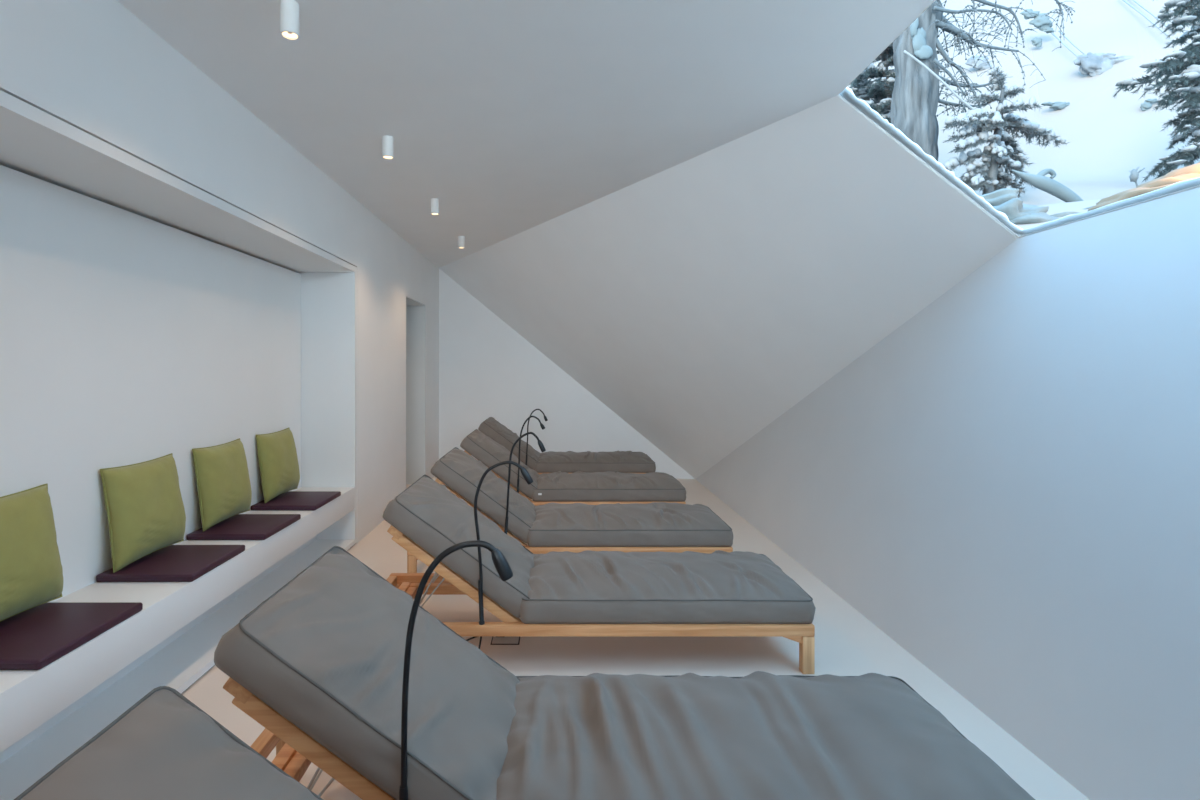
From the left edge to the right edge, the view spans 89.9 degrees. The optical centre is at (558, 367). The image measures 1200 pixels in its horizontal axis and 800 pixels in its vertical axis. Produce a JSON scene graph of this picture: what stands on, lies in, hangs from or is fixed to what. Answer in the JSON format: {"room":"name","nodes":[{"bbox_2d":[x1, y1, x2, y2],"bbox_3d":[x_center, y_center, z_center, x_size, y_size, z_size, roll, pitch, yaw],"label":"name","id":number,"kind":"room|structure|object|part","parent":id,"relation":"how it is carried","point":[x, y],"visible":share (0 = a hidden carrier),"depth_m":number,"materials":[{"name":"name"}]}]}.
{"room":"spa","nodes":[
{"label":"spa","id":0,"kind":"room"},
{"bbox_2d":[0,0,438,542],"bbox_3d":[-1.637,0.030,2.465,0.100,2.699,10.930,0,0,0],"label":"wall","id":1,"kind":"structure","parent":0,"point":[93,66],"depth_m":2.92,"materials":[{"name":"white paint"}]},
{"bbox_2d":[0,487,354,752],"bbox_3d":[-1.796,1.010,1.760,0.418,0.170,5.814,0,0,0],"label":"bench","id":2,"kind":"object","parent":1,"relation":"attached to","point":[28,698],"visible":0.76,"depth_m":2.38,"materials":[{"name":"white paint"}]},
{"bbox_2d":[0,602,142,669],"bbox_3d":[-1.792,0.908,2.060,0.419,0.033,0.464,0,0,0],"label":"seat pad","id":3,"kind":"object","parent":2,"relation":"on","point":[34,638],"visible":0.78,"depth_m":2.05,"materials":[{"name":"fabric"}]},
{"bbox_2d":[0,483,62,621],"bbox_3d":[-1.941,0.669,2.095,0.154,0.441,0.475,0,0,0],"label":"pillow","id":4,"kind":"object","parent":3,"relation":"on","point":[31,570],"visible":1,"depth_m":2.14,"materials":[{"name":"green fabric"}]},
{"bbox_2d":[96,545,244,581],"bbox_3d":[-1.792,0.908,2.810,0.421,0.033,0.454,0,0,-1],"label":"seat pad","id":5,"kind":"object","parent":2,"relation":"on","point":[172,563],"visible":0.83,"depth_m":2.72,"materials":[{"name":"fabric"}]},
{"bbox_2d":[100,453,185,572],"bbox_3d":[-1.943,0.664,2.845,0.154,0.451,0.485,0,0,0],"label":"pillow","id":6,"kind":"object","parent":5,"relation":"on","point":[145,510],"visible":1,"depth_m":2.73,"materials":[{"name":"green fabric"}]},
{"bbox_2d":[186,514,300,539],"bbox_3d":[-1.788,0.908,3.442,0.427,0.033,0.459,0,0,0],"label":"seat pad","id":7,"kind":"object","parent":2,"relation":"on","point":[239,526],"visible":0.8,"depth_m":3.35,"materials":[{"name":"fabric"}]},
{"bbox_2d":[192,438,251,531],"bbox_3d":[-1.941,0.664,3.500,0.156,0.451,0.485,0,0,0],"label":"pillow","id":8,"kind":"object","parent":7,"relation":"on","point":[221,471],"visible":1,"depth_m":3.38,"materials":[{"name":"green fabric"}]},
{"bbox_2d":[251,491,340,509],"bbox_3d":[-1.788,0.908,4.115,0.427,0.033,0.464,0,0,0],"label":"seat pad","id":9,"kind":"object","parent":2,"relation":"on","point":[290,500],"visible":0.87,"depth_m":4.04,"materials":[{"name":"fabric"}]},
{"bbox_2d":[256,428,299,502],"bbox_3d":[-1.943,0.664,4.185,0.155,0.451,0.485,0,0,0],"label":"pillow","id":10,"kind":"object","parent":9,"relation":"on","point":[277,453],"visible":1,"depth_m":4.05,"materials":[{"name":"green fabric"}]},
{"bbox_2d":[0,90,356,799],"bbox_3d":[-1.827,0.289,1.760,0.479,2.158,5.904,0,0,0],"label":"alcove","id":11,"kind":"object","parent":1,"relation":"attached to","point":[146,315],"depth_m":2.75,"materials":[{"name":"white paint"}]},
{"bbox_2d":[406,296,424,483],"bbox_3d":[-1.757,0.315,6.675,0.340,2.130,0.910,0,0,0],"label":"doorway","id":12,"kind":"object","parent":1,"relation":"attached to","point":[415,310],"depth_m":7.12,"materials":[{"name":"paint"}]},
{"bbox_2d":[117,0,933,267],"bbox_3d":[-0.121,-1.334,2.465,2.933,0.030,10.930,0,0,0],"label":"ceiling","id":13,"kind":"structure","parent":0,"point":[517,116],"depth_m":2.79,"materials":[{"name":"paint"}]},
{"bbox_2d":[280,0,298,39],"bbox_3d":[-0.975,-1.262,2.174,0.063,0.115,0.063,0,0,0],"label":"ceiling spotlight","id":14,"kind":"object","parent":13,"relation":"attached to","point":[289,9],"visible":1,"depth_m":2.15,"materials":[{"name":"white metal"}]},
{"bbox_2d":[382,135,393,158],"bbox_3d":[-0.979,-1.262,3.433,0.063,0.115,0.063,0,0,0],"label":"ceiling spotlight","id":15,"kind":"object","parent":13,"relation":"attached to","point":[387,141],"visible":1,"depth_m":3.41,"materials":[{"name":"white metal"}]},
{"bbox_2d":[431,198,438,214],"bbox_3d":[-0.971,-1.262,4.697,0.063,0.115,0.063,0,0,0],"label":"ceiling spotlight","id":16,"kind":"object","parent":13,"relation":"attached to","point":[434,202],"visible":1,"depth_m":4.67,"materials":[{"name":"white metal"}]},
{"bbox_2d":[458,236,464,248],"bbox_3d":[-0.978,-1.262,6.018,0.063,0.115,0.063,0,0,0],"label":"ceiling spotlight","id":17,"kind":"object","parent":13,"relation":"attached to","point":[461,239],"visible":1,"depth_m":5.99,"materials":[{"name":"white metal"}]},
{"bbox_2d":[439,269,694,478],"bbox_3d":[0.056,0.030,7.703,3.316,2.699,0.030,0,0,8],"label":"wall","id":18,"kind":"structure","parent":0,"point":[487,369],"depth_m":7.79,"materials":[{"name":"white paint"}]},
{"bbox_2d":[182,476,1089,799],"bbox_3d":[-0.125,1.430,2.515,4.150,0.100,11.230,0,0,0],"label":"floor","id":19,"kind":"structure","parent":0,"point":[847,643],"depth_m":2.87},
{"bbox_2d":[14,686,322,799],"bbox_3d":[0.110,0.986,0.818,2.120,0.788,0.700,0,0,0],"label":"sun lounger","id":20,"kind":"object","parent":19,"relation":"on","point":[164,746],"visible":1,"depth_m":1.00,"materials":[{"name":"fabric"}]},
{"bbox_2d":[466,637,481,648],"bbox_3d":[-0.415,1.296,2.907,0.180,0.170,0.352,0,0,0],"label":"power cable","id":21,"kind":"object","parent":19,"relation":"on","point":[471,637],"visible":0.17,"depth_m":2.76,"materials":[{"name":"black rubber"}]},
{"bbox_2d":[490,637,519,644],"bbox_3d":[-0.270,1.366,3.050,0.144,0.028,0.120,0,0,0],"label":"floor outlet","id":22,"kind":"object","parent":19,"relation":"on","point":[495,640],"visible":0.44,"depth_m":3.02,"materials":[{"name":"black plastic"}]},
{"bbox_2d":[478,417,655,475],"bbox_3d":[0.020,0.985,6.970,2.120,0.791,0.701,0,0,0],"label":"sun lounger","id":23,"kind":"object","parent":19,"relation":"on","point":[569,462],"visible":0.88,"depth_m":6.65,"materials":[{"name":"fabric"}]},
{"bbox_2d":[478,417,539,469],"bbox_3d":[-0.555,0.869,6.972,0.694,0.559,0.661,0,0,0],"label":"backrest cushion","id":24,"kind":"object","parent":23,"relation":"on","point":[490,427],"depth_m":6.65,"materials":[{"name":"grey fabric"}]},
{"bbox_2d":[525,409,547,464],"bbox_3d":[-0.253,0.806,6.641,0.258,0.710,0.032,0,0,0],"label":"reading lamp","id":25,"kind":"object","parent":23,"relation":"on","point":[545,417],"visible":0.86,"depth_m":6.63,"materials":[{"name":"black plastic"}]},
{"bbox_2d":[535,451,655,472],"bbox_3d":[0.402,1.060,6.970,1.356,0.196,0.701,0,0,0],"label":"seat cushion","id":26,"kind":"object","parent":23,"relation":"on","point":[551,461],"depth_m":6.64,"materials":[{"name":"grey fabric"}]},
{"bbox_2d":[407,447,732,572],"bbox_3d":[0.081,0.985,4.221,2.121,0.791,0.701,0,0,0],"label":"sun lounger","id":27,"kind":"object","parent":19,"relation":"on","point":[654,526],"visible":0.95,"depth_m":3.90,"materials":[{"name":"fabric"}]},
{"bbox_3d":[-0.953,1.295,3.893,0.055,0.170,0.045,0,0,0],"label":"leg","id":28,"kind":"part","parent":27,"relation":"part of","materials":[{"name":"brown wood"}]},
{"bbox_2d":[431,448,535,542],"bbox_3d":[-0.495,0.869,4.221,0.694,0.559,0.664,0,0,0],"label":"backrest cushion","id":29,"kind":"object","parent":27,"relation":"on","point":[461,473],"depth_m":3.92,"materials":[{"name":"grey fabric"}]},
{"bbox_3d":[-0.492,0.986,3.940,0.614,0.470,0.040,0,0,0],"label":"backrest rail","id":30,"kind":"part","parent":27,"relation":"part of","materials":[{"name":"brown wood"}]},
{"bbox_2d":[504,432,545,533],"bbox_3d":[-0.225,0.788,3.891,0.280,0.747,0.032,0,0,0],"label":"reading lamp","id":31,"kind":"object","parent":27,"relation":"on","point":[541,446],"visible":0.88,"depth_m":3.88,"materials":[{"name":"black plastic"}]},
{"bbox_3d":[0.071,1.185,3.893,2.102,0.050,0.045,0,0,0],"label":"rail","id":32,"kind":"part","parent":27,"relation":"part of","materials":[{"name":"brown wood"}]},
{"bbox_2d":[527,502,732,546],"bbox_3d":[0.464,1.063,4.222,1.353,0.191,0.699,0,0,0],"label":"seat cushion","id":33,"kind":"object","parent":27,"relation":"on","point":[654,524],"depth_m":3.91,"materials":[{"name":"grey fabric"}]},
{"bbox_2d":[460,429,685,505],"bbox_3d":[0.055,0.985,5.536,2.121,0.790,0.710,0,0,0],"label":"sun lounger","id":34,"kind":"object","parent":19,"relation":"on","point":[608,487],"visible":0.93,"depth_m":5.22,"materials":[{"name":"fabric"}]},
{"bbox_2d":[460,430,538,498],"bbox_3d":[-0.520,0.869,5.542,0.694,0.558,0.663,0,0,0],"label":"backrest cushion","id":35,"kind":"object","parent":34,"relation":"on","point":[476,444],"depth_m":5.23,"materials":[{"name":"grey fabric"}]},
{"bbox_3d":[-0.517,0.986,5.260,0.614,0.470,0.040,0,0,0],"label":"backrest rail","id":36,"kind":"part","parent":34,"relation":"part of","materials":[{"name":"brown wood"}]},
{"bbox_2d":[517,416,544,492],"bbox_3d":[-0.247,0.787,5.211,0.257,0.747,0.032,0,0,0],"label":"reading lamp","id":37,"kind":"object","parent":34,"relation":"on","point":[528,418],"visible":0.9,"depth_m":5.20,"materials":[{"name":"black plastic"}]},
{"bbox_3d":[0.046,1.185,5.213,2.102,0.050,0.045,0,0,0],"label":"rail","id":38,"kind":"part","parent":34,"relation":"part of","materials":[{"name":"brown wood"}]},
{"bbox_2d":[532,471,685,500],"bbox_3d":[0.437,1.062,5.540,1.357,0.193,0.702,0,0,0],"label":"seat cushion","id":39,"kind":"object","parent":34,"relation":"on","point":[608,485],"depth_m":5.22,"materials":[{"name":"grey fabric"}]},
{"bbox_2d":[383,475,815,673],"bbox_3d":[0.111,0.986,3.050,2.121,0.789,0.701,0,0,0],"label":"sun lounger","id":40,"kind":"object","parent":19,"relation":"on","point":[588,593],"visible":0.98,"depth_m":2.75,"materials":[{"name":"fabric"}]},
{"bbox_3d":[0.101,1.185,3.377,2.102,0.050,0.045,0,0,0],"label":"rail","id":41,"kind":"part","parent":40,"relation":"part of","materials":[{"name":"brown wood"}]},
{"bbox_3d":[-0.605,1.054,3.050,0.200,0.280,0.497,0,0,0],"label":"prop rod","id":42,"kind":"part","parent":40,"relation":"part of","materials":[{"name":"metal"}]},
{"bbox_3d":[-0.462,0.986,2.770,0.614,0.470,0.040,0,0,0],"label":"backrest rail","id":43,"kind":"part","parent":40,"relation":"part of","materials":[{"name":"brown wood"}]},
{"bbox_2d":[383,476,534,617],"bbox_3d":[-0.465,0.869,3.052,0.694,0.557,0.659,0,0,0],"label":"backrest cushion","id":44,"kind":"object","parent":40,"relation":"on","point":[426,519],"depth_m":2.75,"materials":[{"name":"grey fabric"}]},
{"bbox_2d":[474,461,532,624],"bbox_3d":[-0.251,0.790,2.721,0.270,0.740,0.032,0,0,0],"label":"reading lamp","id":45,"kind":"object","parent":40,"relation":"on","point":[524,472],"visible":0.98,"depth_m":2.71,"materials":[{"name":"black plastic"}]},
{"bbox_3d":[0.101,1.185,2.723,2.102,0.050,0.045,0,0,0],"label":"rail","id":46,"kind":"part","parent":40,"relation":"part of","materials":[{"name":"brown wood"}]},
{"bbox_2d":[520,550,815,623],"bbox_3d":[0.493,1.059,3.050,1.356,0.197,0.701,0,0,0],"label":"seat cushion","id":47,"kind":"object","parent":40,"relation":"on","point":[588,586],"depth_m":2.77,"materials":[{"name":"grey fabric"}]},
{"bbox_3d":[1.125,1.295,2.723,0.055,0.170,0.045,0,0,0],"label":"leg","id":48,"kind":"part","parent":40,"relation":"part of","materials":[{"name":"beige wood"}]},
{"bbox_2d":[214,546,1034,799],"bbox_3d":[0.111,0.985,1.707,2.122,0.790,0.704,0,0,0],"label":"sun lounger","id":49,"kind":"object","parent":19,"relation":"on","point":[318,663],"visible":0.97,"depth_m":1.54,"materials":[{"name":"fabric"}]},
{"bbox_3d":[-0.922,1.295,2.034,0.055,0.170,0.045,0,0,0],"label":"leg","id":50,"kind":"part","parent":49,"relation":"part of","materials":[{"name":"brown wood"}]},
{"bbox_3d":[-0.462,0.986,1.426,0.614,0.470,0.040,0,0,0],"label":"backrest rail","id":51,"kind":"part","parent":49,"relation":"part of","materials":[{"name":"brown wood"}]},
{"bbox_3d":[-0.605,1.054,1.706,0.200,0.280,0.497,0,0,0],"label":"prop rod","id":52,"kind":"part","parent":49,"relation":"part of","materials":[{"name":"metal"}]},
{"bbox_2d":[214,548,519,799],"bbox_3d":[-0.464,0.869,1.707,0.695,0.558,0.662,0,0,0],"label":"backrest cushion","id":53,"kind":"object","parent":49,"relation":"on","point":[318,664],"depth_m":1.48,"materials":[{"name":"grey fabric"}]},
{"bbox_2d":[399,540,512,799],"bbox_3d":[-0.238,0.778,1.377,0.266,0.764,0.032,0,0,0],"label":"reading lamp","id":54,"kind":"object","parent":49,"relation":"on","point":[500,562],"visible":1,"depth_m":1.37,"materials":[{"name":"black plastic"}]},
{"bbox_2d":[496,671,1034,799],"bbox_3d":[0.494,1.054,1.706,1.356,0.208,0.703,0,0,0],"label":"seat cushion","id":55,"kind":"object","parent":49,"relation":"on","point":[758,735],"depth_m":1.59,"materials":[{"name":"grey fabric"}]},
{"bbox_2d":[439,94,1018,478],"bbox_3d":[1.126,0.020,5.871,2.612,2.720,6.291,0,0,-30],"label":"wall","id":56,"kind":"structure","parent":0,"point":[700,299],"depth_m":4.36,"materials":[{"name":"paint"}]},
{"bbox_2d":[696,187,1199,799],"bbox_3d":[1.946,0.387,2.223,0.504,2.000,10.446,0,0,0],"label":"wall","id":57,"kind":"structure","parent":0,"point":[1005,484],"depth_m":2.40,"materials":[{"name":"white paint"}]},
{"bbox_2d":[1016,177,1199,235],"bbox_3d":[2.185,-0.628,1.138,0.052,0.048,3.400,0,0,0],"label":"snow ridge","id":58,"kind":"object","parent":57,"relation":"on","point":[1178,186],"visible":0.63,"depth_m":2.32,"materials":[{"name":"white snow"}]},
{"label":"outside","id":59,"kind":"structure","parent":0,"visible":0},
{"bbox_2d":[847,0,1199,238],"bbox_3d":[27.226,-33.317,31.710,99.975,65.529,101.542,0,0,0],"label":"snowy ground","id":60,"kind":"structure","parent":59,"point":[1107,137],"depth_m":12.46,"materials":[{"name":"white snow"}]},
{"bbox_2d":[848,42,936,123],"bbox_3d":[5.243,-4.995,9.902,2.385,3.883,1.475,0,0,-2],"label":"fir tree","id":61,"kind":"object","parent":60,"relation":"on","point":[880,90],"visible":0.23,"depth_m":9.81,"materials":[{"name":"green plant"}]},
{"bbox_2d":[965,55,991,69],"bbox_3d":[10.039,-7.266,14.289,0.737,0.394,0.179,0,0,0],"label":"rock outcrop","id":62,"kind":"object","parent":60,"relation":"on","point":[970,61],"visible":0.84,"depth_m":14.26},
{"bbox_2d":[891,0,1074,161],"bbox_3d":[5.899,-5.232,8.327,2.556,5.912,1.166,0,0,0],"label":"tree","id":63,"kind":"object","parent":60,"relation":"on","point":[915,100],"visible":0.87,"depth_m":8.31,"materials":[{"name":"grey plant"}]},
{"bbox_2d":[943,66,1066,197],"bbox_3d":[5.962,-3.013,7.926,1.767,2.019,0.749,0,0,-12],"label":"fir tree","id":64,"kind":"object","parent":60,"relation":"on","point":[1002,148],"visible":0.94,"depth_m":7.94,"materials":[{"name":"green plant"}]},
{"bbox_2d":[903,50,1003,130],"bbox_3d":[5.228,-3.677,7.950,1.327,1.069,0.027,0,0,0],"label":"stem","id":65,"kind":"object","parent":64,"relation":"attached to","point":[904,51],"visible":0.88,"depth_m":7.94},
{"bbox_2d":[981,188,1092,224],"bbox_3d":[3.802,-1.157,4.725,1.262,0.540,1.060,0,0,0],"label":"snow bank","id":66,"kind":"object","parent":60,"relation":"on","point":[1004,200],"visible":0.27,"depth_m":4.35,"materials":[{"name":"white snow"}]},
{"bbox_2d":[1020,9,1054,46],"bbox_3d":[11.146,-7.926,14.006,0.838,0.894,0.165,0,0,0],"label":"rock outcrop","id":67,"kind":"object","parent":60,"relation":"on","point":[1043,22],"visible":0.96,"depth_m":13.97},
{"bbox_2d":[1012,168,1082,202],"bbox_3d":[5.927,-2.066,7.200,0.988,0.659,0.150,0,0,0],"label":"snow drift","id":68,"kind":"object","parent":60,"relation":"on","point":[1055,188],"visible":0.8,"depth_m":7.16,"materials":[{"name":"white snow"}]},
{"bbox_2d":[1041,102,1069,109],"bbox_3d":[10.228,-5.398,12.355,0.616,0.165,0.118,0,0,0],"label":"rock outcrop","id":69,"kind":"object","parent":60,"relation":"on","point":[1056,105],"visible":1,"depth_m":12.33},
{"bbox_2d":[1051,30,1085,55],"bbox_3d":[11.303,-7.165,13.307,0.216,1.310,1.317,0,0,17],"label":"cable","id":70,"kind":"object","parent":60,"relation":"on","point":[1052,33],"visible":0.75,"depth_m":13.24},
{"bbox_2d":[1073,52,1133,76],"bbox_3d":[11.366,-6.247,12.497,1.313,0.633,0.218,0,0,0],"label":"rock outcrop","id":71,"kind":"object","parent":60,"relation":"on","point":[1091,64],"visible":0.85,"depth_m":12.45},
{"bbox_2d":[1129,166,1144,186],"bbox_3d":[4.807,-1.571,4.992,0.092,0.211,0.084,0,0,24],"label":"weed","id":72,"kind":"object","parent":60,"relation":"on","point":[1134,174],"visible":0.94,"depth_m":4.99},
{"bbox_2d":[1088,161,1199,210],"bbox_3d":[4.232,-1.231,4.002,1.216,0.420,0.690,0,0,0],"label":"snow bank","id":73,"kind":"object","parent":60,"relation":"on","point":[1192,171],"visible":0.3,"depth_m":3.89,"materials":[{"name":"white snow"}]},
{"bbox_2d":[1140,98,1157,110],"bbox_3d":[11.238,-4.895,11.398,0.378,0.449,0.078,0,0,0],"label":"rock outcrop","id":74,"kind":"object","parent":60,"relation":"on","point":[1146,105],"visible":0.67,"depth_m":11.38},
{"bbox_2d":[1123,0,1175,36],"bbox_3d":[12.777,-7.745,13.106,0.180,2.175,2.394,0,0,25],"label":"cable","id":75,"kind":"object","parent":60,"relation":"on","point":[1136,2],"visible":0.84,"depth_m":12.90,"materials":[{"name":"white"}]},
{"bbox_2d":[1112,0,1199,181],"bbox_3d":[8.564,-4.817,8.134,2.091,5.152,1.000,0,0,-20],"label":"spruce tree","id":76,"kind":"object","parent":60,"relation":"on","point":[1172,63],"visible":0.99,"depth_m":8.05,"materials":[{"name":"green plant"}]},
{"bbox_3d":[1.767,-0.977,-1.800,0.843,0.729,2.400,0,0,0],"label":"ceiling","id":77,"kind":"structure","parent":0,"visible":0},
{"bbox_2d":[838,0,1199,237],"bbox_3d":[1.761,-0.971,1.152,0.831,0.715,3.511,0,0,0],"label":"window","id":78,"kind":"structure","parent":77,"relation":"attached to","point":[841,97],"depth_m":2.76,"materials":[{"name":"white metal"}]},
{"bbox_2d":[840,87,1023,235],"bbox_3d":[1.775,-0.986,2.864,0.838,0.723,0.078,0,0,3],"label":"snow ridge","id":79,"kind":"object","parent":78,"relation":"on","point":[847,93],"visible":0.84,"depth_m":2.85,"materials":[{"name":"white snow"}]}
]}

